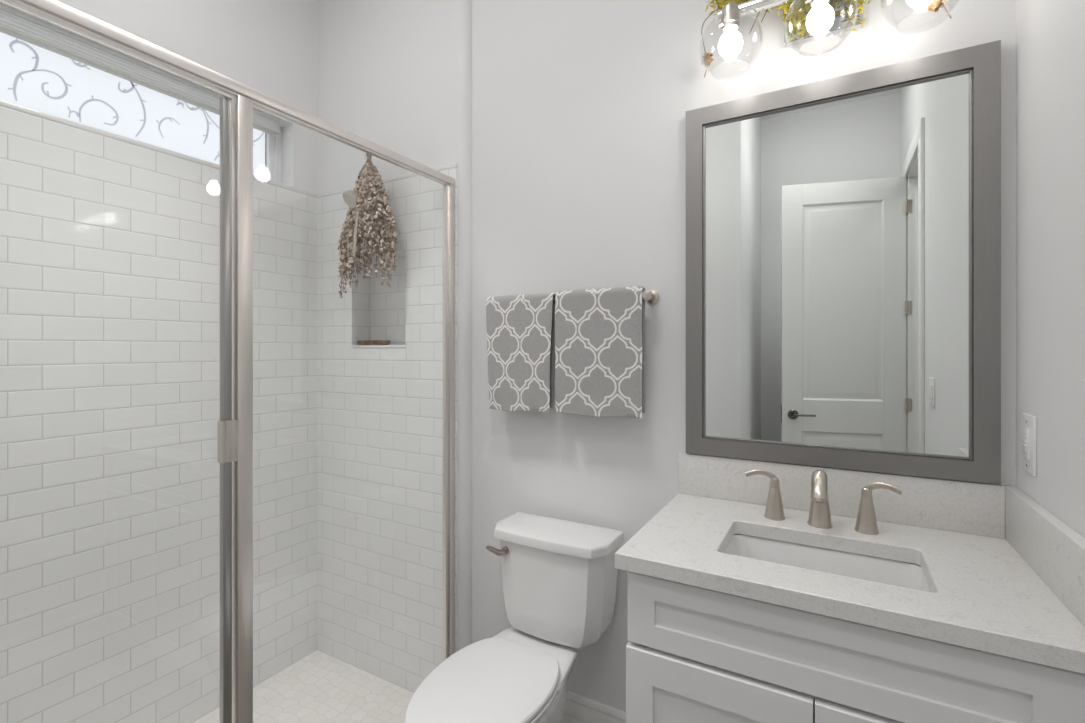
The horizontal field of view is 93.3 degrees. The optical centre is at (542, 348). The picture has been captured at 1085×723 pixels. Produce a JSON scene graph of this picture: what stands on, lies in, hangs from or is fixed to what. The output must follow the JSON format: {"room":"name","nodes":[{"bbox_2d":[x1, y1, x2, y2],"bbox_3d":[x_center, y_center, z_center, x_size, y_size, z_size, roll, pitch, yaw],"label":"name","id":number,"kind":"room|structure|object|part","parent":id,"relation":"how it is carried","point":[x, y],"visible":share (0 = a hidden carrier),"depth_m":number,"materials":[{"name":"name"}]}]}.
{"room":"bathroom","nodes":[
{"label":"bathroom","id":0,"kind":"room"},
{"bbox_2d":[0,0,317,722],"bbox_3d":[-1.476,-0.085,1.832,0.171,3.150,1.736,0,0,30],"label":"wall","id":1,"kind":"structure","parent":0,"point":[110,242],"depth_m":1.79,"materials":[{"name":"tile"}]},
{"bbox_2d":[0,32,281,183],"bbox_3d":[-1.505,-0.866,1.817,0.046,0.288,1.220,0,0,30],"label":"window","id":2,"kind":"structure","parent":1,"relation":"in","point":[33,77],"depth_m":1.81,"materials":[{"name":"white glass"}]},
{"bbox_2d":[0,4,279,135],"bbox_3d":[-1.460,-0.976,1.765,0.040,0.068,1.155,0,0,30],"label":"pleated shade","id":3,"kind":"object","parent":2,"relation":"attached to","point":[16,24],"visible":1,"depth_m":1.74,"materials":[{"name":"white fabric"}]},
{"bbox_3d":[-1.505,-0.866,1.817,0.046,0.288,1.220,0,0,30],"label":"frame","id":4,"kind":"part","parent":2,"relation":"part of","materials":[{"name":"white plastic"}]},
{"bbox_3d":[-1.488,-0.714,1.790,0.151,0.018,1.490,0,0,30],"label":"window sill","id":5,"kind":"part","parent":1,"relation":"part of","materials":[{"name":"white tile"}]},
{"bbox_2d":[193,650,413,722],"bbox_3d":[-1.084,1.412,1.571,0.810,0.001,1.510,0,0,30],"label":"floor","id":6,"kind":"structure","parent":0,"point":[320,687],"depth_m":2.08,"materials":[{"name":"tile"}]},
{"bbox_2d":[317,0,1015,711],"bbox_3d":[0.106,-0.085,1.834,2.619,3.150,0.169,0,0,30],"label":"wall","id":7,"kind":"structure","parent":0,"point":[572,113],"depth_m":1.94,"materials":[{"name":"white paint"}]},
{"bbox_2d":[342,188,388,208],"bbox_3d":[-0.732,-0.622,2.105,0.074,0.121,0.193,0,0,30],"label":"sprayer","id":8,"kind":"object","parent":7,"relation":"attached to","point":[350,198],"visible":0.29,"depth_m":2.04,"materials":[{"name":"silver metal"}]},
{"bbox_2d":[338,153,397,297],"bbox_3d":[-0.721,-0.514,2.106,0.162,0.587,0.286,0,0,-41],"label":"bunch","id":9,"kind":"object","parent":7,"relation":"hanging from","point":[373,213],"visible":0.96,"depth_m":2.05,"materials":[{"name":"brown plant"}]},
{"bbox_3d":[-0.771,-0.505,2.114,0.100,0.551,0.043,0,0,30],"label":"stem","id":10,"kind":"part","parent":9,"relation":"part of","materials":[{"name":"brown plant"}]},
{"bbox_3d":[-0.697,-0.575,2.063,0.009,0.412,0.086,0,0,-17],"label":"stem","id":11,"kind":"part","parent":9,"relation":"part of","materials":[{"name":"brown plant"}]},
{"bbox_3d":[-0.684,-0.572,2.065,0.086,0.418,0.042,0,0,30],"label":"stem","id":12,"kind":"part","parent":9,"relation":"part of","materials":[{"name":"brown plant"}]},
{"bbox_3d":[-0.686,-0.535,2.071,0.078,0.490,0.034,0,0,30],"label":"stem","id":13,"kind":"part","parent":9,"relation":"part of","materials":[{"name":"brown plant"}]},
{"bbox_3d":[-0.671,-0.518,2.062,0.110,0.526,0.036,0,0,30],"label":"stem","id":14,"kind":"part","parent":9,"relation":"part of","materials":[{"name":"brown plant"}]},
{"bbox_3d":[-0.660,-0.530,2.063,0.126,0.501,0.024,0,0,30],"label":"stem","id":15,"kind":"part","parent":9,"relation":"part of","materials":[{"name":"brown plant"}]},
{"bbox_2d":[357,340,390,344],"bbox_3d":[-0.750,-0.025,2.273,0.188,0.022,0.072,0,0,30],"label":"soap dish","id":16,"kind":"object","parent":7,"relation":"on","point":[360,342],"visible":0.98,"depth_m":2.23,"materials":[{"name":"brown wood"}]},
{"bbox_3d":[-0.683,-0.008,2.250,0.327,0.012,0.112,0,0,30],"label":"niche sill","id":17,"kind":"part","parent":7,"relation":"part of","materials":[{"name":"white"}]},
{"bbox_3d":[-0.699,-0.714,2.209,0.848,0.018,0.021,0,0,30],"label":"tile trim","id":18,"kind":"part","parent":7,"relation":"part of","materials":[{"name":"white"}]},
{"bbox_2d":[561,691,625,722],"bbox_3d":[0.082,1.298,1.798,0.835,0.185,0.016,0,0,30],"label":"baseboard","id":19,"kind":"structure","parent":7,"relation":"attached to","point":[578,708],"depth_m":1.75,"materials":[{"name":"white paint"}]},
{"bbox_2d":[552,290,658,303],"bbox_3d":[0.082,-0.165,1.758,0.623,0.042,0.084,0,0,30],"label":"towel bar","id":20,"kind":"object","parent":7,"relation":"attached to","point":[652,297],"visible":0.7,"depth_m":1.61,"materials":[{"name":"silver metal"}]},
{"bbox_2d":[486,293,555,412],"bbox_3d":[-0.079,0.016,1.820,0.278,0.413,0.044,0,0,30],"label":"towel","id":21,"kind":"object","parent":20,"relation":"hanging from","point":[520,328],"visible":0.99,"depth_m":1.79,"materials":[{"name":"grey fabric"}]},
{"bbox_2d":[555,286,645,417],"bbox_3d":[0.183,0.013,1.671,0.306,0.416,0.044,0,0,30],"label":"towel","id":22,"kind":"object","parent":20,"relation":"hanging from","point":[600,341],"visible":1,"depth_m":1.65,"materials":[{"name":"grey fabric"}]},
{"bbox_3d":[0.335,-0.165,1.614,0.042,0.042,0.084,0,0,30],"label":"post","id":23,"kind":"part","parent":20,"relation":"part of","materials":[{"name":"silver metal"}]},
{"bbox_2d":[699,0,959,76],"bbox_3d":[0.709,-0.867,1.313,0.582,0.230,0.236,0,0,30],"label":"vanity light","id":24,"kind":"object","parent":7,"relation":"attached to","point":[826,18],"visible":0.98,"depth_m":1.37,"materials":[{"name":"clear glass"}]},
{"bbox_2d":[699,1,762,76],"bbox_3d":[0.508,-0.848,1.385,0.162,0.194,0.162,0,0,30],"label":"shade","id":25,"kind":"object","parent":24,"relation":"attached to","point":[731,42],"depth_m":1.37,"materials":[{"name":"clear glass"}]},
{"bbox_2d":[784,0,857,55],"bbox_3d":[0.693,-0.848,1.280,0.162,0.194,0.162,0,0,30],"label":"shade","id":26,"kind":"object","parent":24,"relation":"attached to","point":[820,18],"depth_m":1.26,"materials":[{"name":"clear glass"}]},
{"bbox_2d":[701,0,951,76],"bbox_3d":[0.716,-0.909,1.357,0.582,0.290,0.102,0,0,30],"label":"greenery garland","id":27,"kind":"object","parent":24,"relation":"on","point":[796,9],"visible":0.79,"depth_m":1.40,"materials":[{"name":"yellow plant"}]},
{"bbox_2d":[880,0,959,31],"bbox_3d":[0.873,-0.848,1.177,0.162,0.194,0.162,0,0,30],"label":"shade","id":28,"kind":"object","parent":24,"relation":"attached to","point":[913,3],"depth_m":1.18,"materials":[{"name":"clear glass"}]},
{"bbox_2d":[679,452,1004,538],"bbox_3d":[0.762,0.387,1.408,0.770,0.125,0.020,0,0,30],"label":"backsplash","id":29,"kind":"structure","parent":7,"relation":"attached to","point":[976,508],"depth_m":1.35,"materials":[{"name":"white stone"}]},
{"bbox_2d":[686,40,1000,484],"bbox_3d":[0.766,-0.203,1.401,0.738,1.050,0.024,0,0,30],"label":"mirror","id":30,"kind":"object","parent":7,"relation":"attached to","point":[843,233],"visible":1,"depth_m":1.37,"materials":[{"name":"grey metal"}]},
{"bbox_3d":[0.766,-0.703,1.401,0.738,0.050,0.024,0,0,30],"label":"frame rail","id":31,"kind":"part","parent":30,"relation":"part of","materials":[{"name":"grey metal"}]},
{"bbox_3d":[0.766,0.296,1.401,0.738,0.050,0.024,0,0,30],"label":"frame rail","id":32,"kind":"part","parent":30,"relation":"part of","materials":[{"name":"grey metal"}]},
{"bbox_2d":[1016,0,1084,537],"bbox_3d":[0.537,-0.135,0.069,0.115,3.050,2.571,0,0,30],"label":"wall","id":33,"kind":"structure","parent":0,"point":[1050,34],"depth_m":1.01,"materials":[{"name":"white paint"}]},
{"bbox_2d":[1022,413,1036,475],"bbox_3d":[1.064,0.208,1.124,0.011,0.127,0.080,0,0,30],"label":"outlet","id":34,"kind":"object","parent":33,"relation":"attached to","point":[1029,422],"visible":1,"depth_m":1.11,"materials":[{"name":"white plastic"}]},
{"bbox_2d":[1023,427,1028,459],"bbox_3d":[1.062,0.208,1.125,0.004,0.067,0.033,0,0,30],"label":"receptacle","id":35,"kind":"object","parent":34,"relation":"attached to","point":[1025,429],"depth_m":1.12,"materials":[{"name":"white plastic"}]},
{"bbox_3d":[0.189,1.465,0.336,4.404,0.150,2.751,0,0,30],"label":"floor","id":36,"kind":"structure","parent":0,"visible":0},
{"bbox_2d":[404,512,623,722],"bbox_3d":[-0.078,0.990,1.481,0.414,0.801,0.721,0,0,30],"label":"toilet","id":37,"kind":"object","parent":36,"relation":"on","point":[559,577],"visible":1,"depth_m":1.56,"materials":[{"name":"white ceramic"}]},
{"bbox_3d":[-0.166,0.923,1.379,0.344,0.020,0.457,0,0,30],"label":"seat lid","id":38,"kind":"part","parent":37,"relation":"part of","materials":[{"name":"white plastic"}]},
{"bbox_3d":[-0.147,0.663,1.681,0.077,0.029,0.040,0,0,30],"label":"flush lever","id":39,"kind":"part","parent":37,"relation":"part of","materials":[{"name":"silver metal"}]},
{"bbox_3d":[-0.165,0.942,1.381,0.348,0.013,0.460,0,0,30],"label":"seat","id":40,"kind":"part","parent":37,"relation":"part of","materials":[{"name":"white plastic"}]},
{"bbox_3d":[-0.125,1.169,1.452,0.342,0.441,0.600,0,0,30],"label":"bowl","id":41,"kind":"part","parent":37,"relation":"part of","materials":[{"name":"white ceramic"}]},
{"bbox_3d":[0.037,0.609,1.682,0.414,0.039,0.199,0,0,30],"label":"tank lid","id":42,"kind":"part","parent":37,"relation":"part of","materials":[{"name":"white ceramic"}]},
{"bbox_3d":[0.037,0.776,1.684,0.382,0.303,0.180,0,0,30],"label":"tank","id":43,"kind":"part","parent":37,"relation":"part of","materials":[{"name":"white ceramic"}]},
{"bbox_2d":[626,571,1084,722],"bbox_3d":[0.651,0.938,1.171,0.770,0.905,0.540,0,0,30],"label":"vanity cabinet","id":44,"kind":"object","parent":36,"relation":"on","point":[694,654],"visible":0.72,"depth_m":0.96,"materials":[{"name":"white paint"}]},
{"bbox_3d":[0.347,0.965,1.046,0.364,0.620,0.020,0,0,30],"label":"door","id":45,"kind":"part","parent":44,"relation":"part of","materials":[{"name":"white paint"}]},
{"bbox_2d":[615,452,1084,673],"bbox_3d":[0.640,0.405,1.172,0.794,0.159,0.550,0,0,30],"label":"countertop","id":46,"kind":"structure","parent":44,"relation":"on","point":[1005,576],"depth_m":1.09,"materials":[{"name":"white stone"}]},
{"bbox_2d":[745,469,902,534],"bbox_3d":[0.687,0.378,1.276,0.352,0.145,0.133,0,0,30],"label":"faucet","id":47,"kind":"object","parent":46,"relation":"on","point":[819,512],"visible":1,"depth_m":1.26,"materials":[{"name":"silver metal"}]},
{"bbox_3d":[0.587,0.344,1.371,0.087,0.040,0.011,0,0,14],"label":"lever","id":48,"kind":"part","parent":47,"relation":"part of","materials":[{"name":"silver metal"}]},
{"bbox_3d":[0.618,0.397,1.363,0.051,0.107,0.051,0,0,30],"label":"handle","id":49,"kind":"part","parent":47,"relation":"part of","materials":[{"name":"silver metal"}]},
{"bbox_3d":[0.689,0.378,1.274,0.057,0.145,0.132,0,0,30],"label":"spout","id":50,"kind":"part","parent":47,"relation":"part of","materials":[{"name":"silver metal"}]},
{"bbox_3d":[0.798,0.397,1.260,0.051,0.107,0.051,0,0,30],"label":"handle","id":51,"kind":"part","parent":47,"relation":"part of","materials":[{"name":"silver metal"}]},
{"bbox_3d":[0.820,0.344,1.238,0.011,0.040,0.087,0,0,-45],"label":"lever","id":52,"kind":"part","parent":47,"relation":"part of","materials":[{"name":"silver metal"}]},
{"bbox_2d":[724,534,930,591],"bbox_3d":[0.616,0.567,1.142,0.454,0.160,0.298,0,0,30],"label":"sink","id":53,"kind":"object","parent":46,"relation":"in","point":[876,569],"visible":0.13,"depth_m":1.23,"materials":[{"name":"white ceramic"}]},
{"bbox_3d":[0.665,0.965,0.865,0.362,0.620,0.020,0,0,30],"label":"door","id":54,"kind":"part","parent":44,"relation":"part of","materials":[{"name":"white paint"}]},
{"bbox_3d":[-0.703,1.375,1.355,0.072,0.070,1.468,0,0,30],"label":"trim","id":55,"kind":"structure","parent":36,"relation":"on","visible":0},
{"bbox_2d":[2,0,453,722],"bbox_3d":[-0.718,0.340,1.363,0.035,2.001,1.466,0,0,30],"label":"shower frame","id":56,"kind":"object","parent":55,"relation":"on","point":[244,97],"visible":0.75,"depth_m":1.29,"materials":[{"name":"silver metal"}]},
{"bbox_2d":[217,96,237,722],"bbox_3d":[-0.914,0.341,1.011,0.046,1.934,0.596,0,0,30],"label":"shower door","id":57,"kind":"structure","parent":56,"relation":"attached to","point":[227,427],"depth_m":1.26,"materials":[{"name":"silver glass"}]},
{"bbox_3d":[-0.767,0.226,1.249,0.026,0.101,0.036,0,0,30],"label":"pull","id":58,"kind":"part","parent":57,"relation":"part of","materials":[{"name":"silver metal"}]},
{"bbox_3d":[-0.715,-0.644,1.362,0.028,0.033,1.466,0,0,30],"label":"header rail","id":59,"kind":"part","parent":56,"relation":"part of","materials":[{"name":"silver metal"}]},
{"bbox_3d":[-0.759,0.342,1.295,0.030,1.948,0.039,0,0,30],"label":"post","id":60,"kind":"part","parent":56,"relation":"part of","materials":[{"name":"silver metal"}]}
]}

